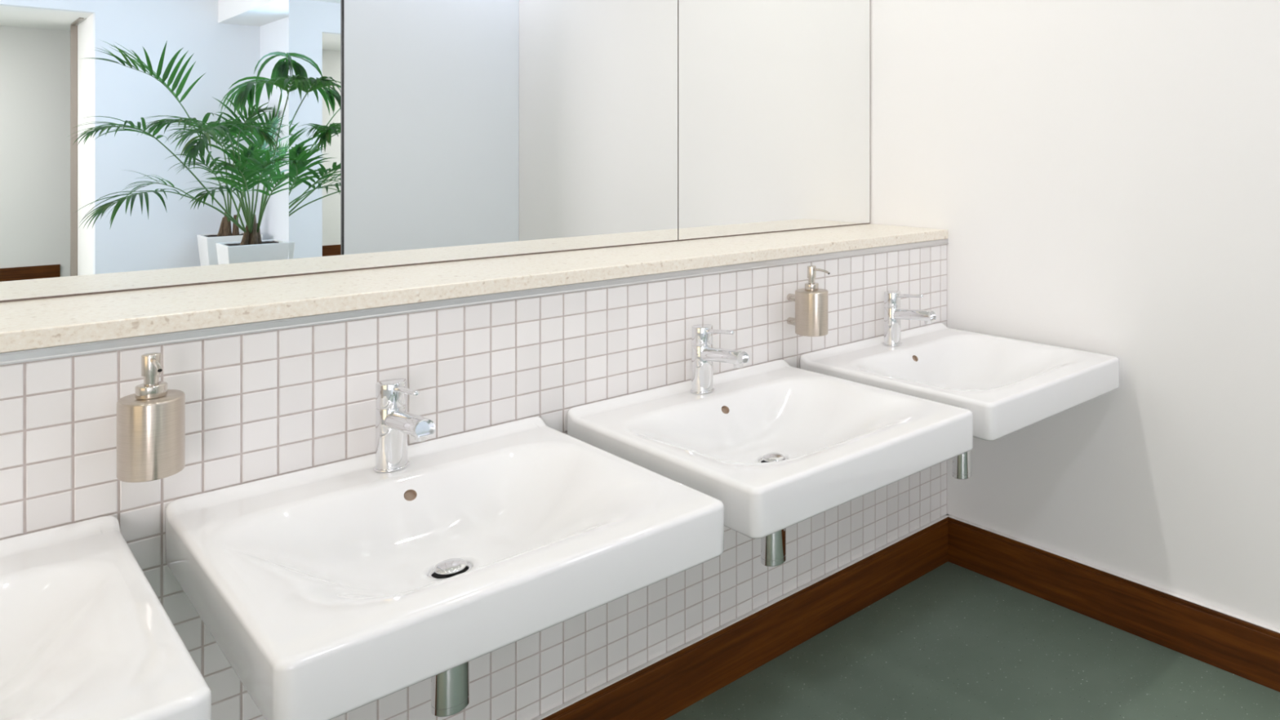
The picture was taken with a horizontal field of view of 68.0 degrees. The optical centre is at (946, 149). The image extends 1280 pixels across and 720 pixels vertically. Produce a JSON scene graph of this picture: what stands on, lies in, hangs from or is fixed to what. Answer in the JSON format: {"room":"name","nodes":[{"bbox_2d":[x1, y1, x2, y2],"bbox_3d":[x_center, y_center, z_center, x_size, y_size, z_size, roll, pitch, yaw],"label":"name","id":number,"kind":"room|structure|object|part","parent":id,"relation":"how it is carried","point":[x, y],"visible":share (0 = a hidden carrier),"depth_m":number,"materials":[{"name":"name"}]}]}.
{"room":"public restroom","nodes":[
{"label":"public restroom","id":0,"kind":"room"},
{"bbox_2d":[0,244,946,719],"bbox_3d":[-1.744,0.814,1.071,0.364,1.045,5.000,0,0,40],"label":"wall","id":1,"kind":"structure","parent":0,"point":[259,406],"depth_m":1.76,"materials":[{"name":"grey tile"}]},
{"bbox_2d":[0,515,211,719],"bbox_3d":[-1.213,0.622,0.908,0.660,0.134,0.595,0,0,40],"label":"washbasin","id":2,"kind":"object","parent":1,"relation":"attached to","point":[85,633],"visible":1,"depth_m":1.06,"materials":[{"name":"white ceramic"}]},
{"bbox_2d":[116,352,185,482],"bbox_3d":[-1.196,0.394,1.318,0.158,0.176,0.076,0,0,40],"label":"soap dispenser","id":3,"kind":"object","parent":1,"relation":"attached to","point":[151,420],"visible":1,"depth_m":1.28,"materials":[{"name":"silver metal"}]},
{"bbox_2d":[165,416,724,719],"bbox_3d":[-0.795,0.622,1.404,0.660,0.134,0.595,0,0,40],"label":"washbasin","id":4,"kind":"object","parent":1,"relation":"attached to","point":[330,591],"visible":1,"depth_m":1.33,"materials":[{"name":"white ceramic"}]},
{"bbox_2d":[373,377,435,472],"bbox_3d":[-0.942,0.489,1.527,0.186,0.158,0.055,0,0,40],"label":"mixer tap","id":5,"kind":"object","parent":4,"relation":"on","point":[393,423],"visible":1,"depth_m":1.55,"materials":[{"name":"silver metal"}]},
{"bbox_3d":[-0.940,0.419,1.525,0.102,0.019,0.010,0,0,40],"label":"lever","id":6,"kind":"part","parent":5,"relation":"part of","materials":[{"name":"silver metal"}]},
{"bbox_3d":[-0.927,0.472,1.514,0.146,0.040,0.034,0,0,40],"label":"spout","id":7,"kind":"part","parent":5,"relation":"part of","materials":[{"name":"silver metal"}]},
{"bbox_2d":[431,661,469,716],"bbox_3d":[-0.910,0.789,1.500,0.362,0.198,0.066,0,0,40],"label":"trap","id":8,"kind":"object","parent":4,"relation":"attached to","point":[450,689],"visible":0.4,"depth_m":1.38,"materials":[{"name":"silver metal"}]},
{"bbox_2d":[0,223,947,353],"bbox_3d":[-1.742,0.276,1.071,0.366,0.030,4.995,0,0,40],"label":"shelf","id":9,"kind":"object","parent":1,"relation":"on","point":[32,324],"visible":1,"depth_m":1.71,"materials":[{"name":"beige stone"}]},
{"bbox_2d":[0,239,948,365],"bbox_3d":[-1.605,0.299,0.954,0.008,0.017,4.997,0,0,40],"label":"trim","id":10,"kind":"structure","parent":1,"relation":"attached to","point":[51,353],"depth_m":1.62,"materials":[{"name":"grey metal"}]},
{"bbox_2d":[541,517,947,719],"bbox_3d":[-1.597,1.264,0.953,0.014,0.144,4.989,0,0,40],"label":"baseboard","id":11,"kind":"structure","parent":1,"relation":"attached to","point":[667,686],"depth_m":2.27,"materials":[{"name":"brown wood"}]},
{"bbox_2d":[567,359,973,538],"bbox_3d":[-0.378,0.622,1.900,0.660,0.134,0.595,0,0,40],"label":"washbasin","id":12,"kind":"object","parent":1,"relation":"attached to","point":[780,445],"visible":0.96,"depth_m":1.87,"materials":[{"name":"white ceramic"}]},
{"bbox_2d":[689,324,748,394],"bbox_3d":[-0.525,0.489,2.023,0.186,0.158,0.055,0,0,40],"label":"mixer tap","id":13,"kind":"object","parent":12,"relation":"on","point":[703,353],"visible":1,"depth_m":2.04,"materials":[{"name":"silver metal"}]},
{"bbox_3d":[-0.522,0.419,2.022,0.102,0.019,0.010,0,0,40],"label":"lever","id":14,"kind":"part","parent":13,"relation":"part of","materials":[{"name":"silver metal"}]},
{"bbox_3d":[-0.509,0.472,2.011,0.146,0.040,0.034,0,0,40],"label":"spout","id":15,"kind":"part","parent":13,"relation":"part of","materials":[{"name":"silver metal"}]},
{"bbox_2d":[760,528,786,566],"bbox_3d":[-0.492,0.789,1.996,0.362,0.198,0.066,0,0,40],"label":"trap","id":16,"kind":"object","parent":12,"relation":"attached to","point":[773,546],"visible":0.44,"depth_m":1.87,"materials":[{"name":"silver metal"}]},
{"bbox_2d":[786,265,830,336],"bbox_3d":[-0.362,0.394,2.310,0.158,0.176,0.076,0,0,40],"label":"soap dispenser","id":17,"kind":"object","parent":1,"relation":"attached to","point":[811,302],"visible":1,"depth_m":2.27,"materials":[{"name":"silver metal"}]},
{"bbox_2d":[795,288,828,336],"bbox_3d":[-0.354,0.426,2.303,0.098,0.112,0.076,0,0,40],"label":"bottle","id":18,"kind":"object","parent":17,"relation":"on","point":[811,304],"depth_m":2.27,"materials":[{"name":"silver metal"}]},
{"bbox_2d":[800,322,1119,440],"bbox_3d":[0.039,0.622,2.396,0.660,0.134,0.595,0,0,40],"label":"washbasin","id":19,"kind":"object","parent":1,"relation":"attached to","point":[1008,385],"visible":0.95,"depth_m":2.39,"materials":[{"name":"white ceramic"}]},
{"bbox_2d":[883,290,936,346],"bbox_3d":[-0.108,0.489,2.519,0.186,0.158,0.055,0,0,40],"label":"mixer tap","id":20,"kind":"object","parent":19,"relation":"on","point":[893,313],"visible":1,"depth_m":2.54,"materials":[{"name":"silver metal"}]},
{"bbox_3d":[-0.105,0.419,2.517,0.102,0.019,0.010,0,0,40],"label":"lever","id":21,"kind":"part","parent":20,"relation":"part of","materials":[{"name":"silver metal"}]},
{"bbox_3d":[-0.093,0.472,2.506,0.146,0.040,0.034,0,0,40],"label":"spout","id":22,"kind":"part","parent":20,"relation":"part of","materials":[{"name":"silver metal"}]},
{"bbox_2d":[951,448,972,479],"bbox_3d":[-0.076,0.789,2.492,0.362,0.198,0.066,0,0,40],"label":"trap","id":23,"kind":"object","parent":19,"relation":"attached to","point":[962,464],"visible":0.34,"depth_m":2.37,"materials":[{"name":"silver metal"}]},
{"bbox_2d":[665,561,1279,719],"bbox_3d":[2.309,1.386,-2.260,11.071,0.100,5.320,0,0,40],"label":"floor","id":24,"kind":"structure","parent":0,"point":[955,642],"depth_m":2.25,"materials":[{"name":"green plastic"}]},
{"bbox_2d":[870,0,1279,629],"bbox_3d":[0.779,-0.114,2.281,2.885,2.900,0.100,0,0,40],"label":"wall","id":25,"kind":"structure","parent":0,"point":[1101,176],"depth_m":2.46,"materials":[{"name":"white paint"}]},
{"bbox_2d":[531,514,1279,719],"bbox_3d":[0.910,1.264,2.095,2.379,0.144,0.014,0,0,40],"label":"baseboard","id":26,"kind":"structure","parent":25,"relation":"attached to","point":[1248,651],"depth_m":2.44,"materials":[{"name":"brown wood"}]},
{"bbox_3d":[-1.925,-0.114,1.223,0.108,2.900,5.000,0,0,40],"label":"wall","id":27,"kind":"structure","parent":0,"visible":0},
{"bbox_2d":[0,0,677,300],"bbox_3d":[-1.467,-0.578,1.670,0.006,1.670,2.173,0,0,40],"label":"wall mirror","id":28,"kind":"object","parent":27,"relation":"attached to","point":[144,143],"visible":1,"depth_m":1.84,"materials":[{"name":"clear glass"}]},
{"bbox_2d":[0,0,869,302],"bbox_3d":[-1.220,-0.577,1.965,0.004,1.674,2.944,0,0,40],"label":"trim","id":29,"kind":"structure","parent":27,"relation":"attached to","point":[344,270],"depth_m":2.00,"materials":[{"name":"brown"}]},
{"bbox_2d":[678,0,870,239],"bbox_3d":[-0.519,-0.578,2.798,0.006,1.670,0.767,0,0,40],"label":"wall mirror","id":30,"kind":"object","parent":27,"relation":"attached to","point":[774,95],"visible":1,"depth_m":2.76,"materials":[{"name":"clear glass"}]}
]}

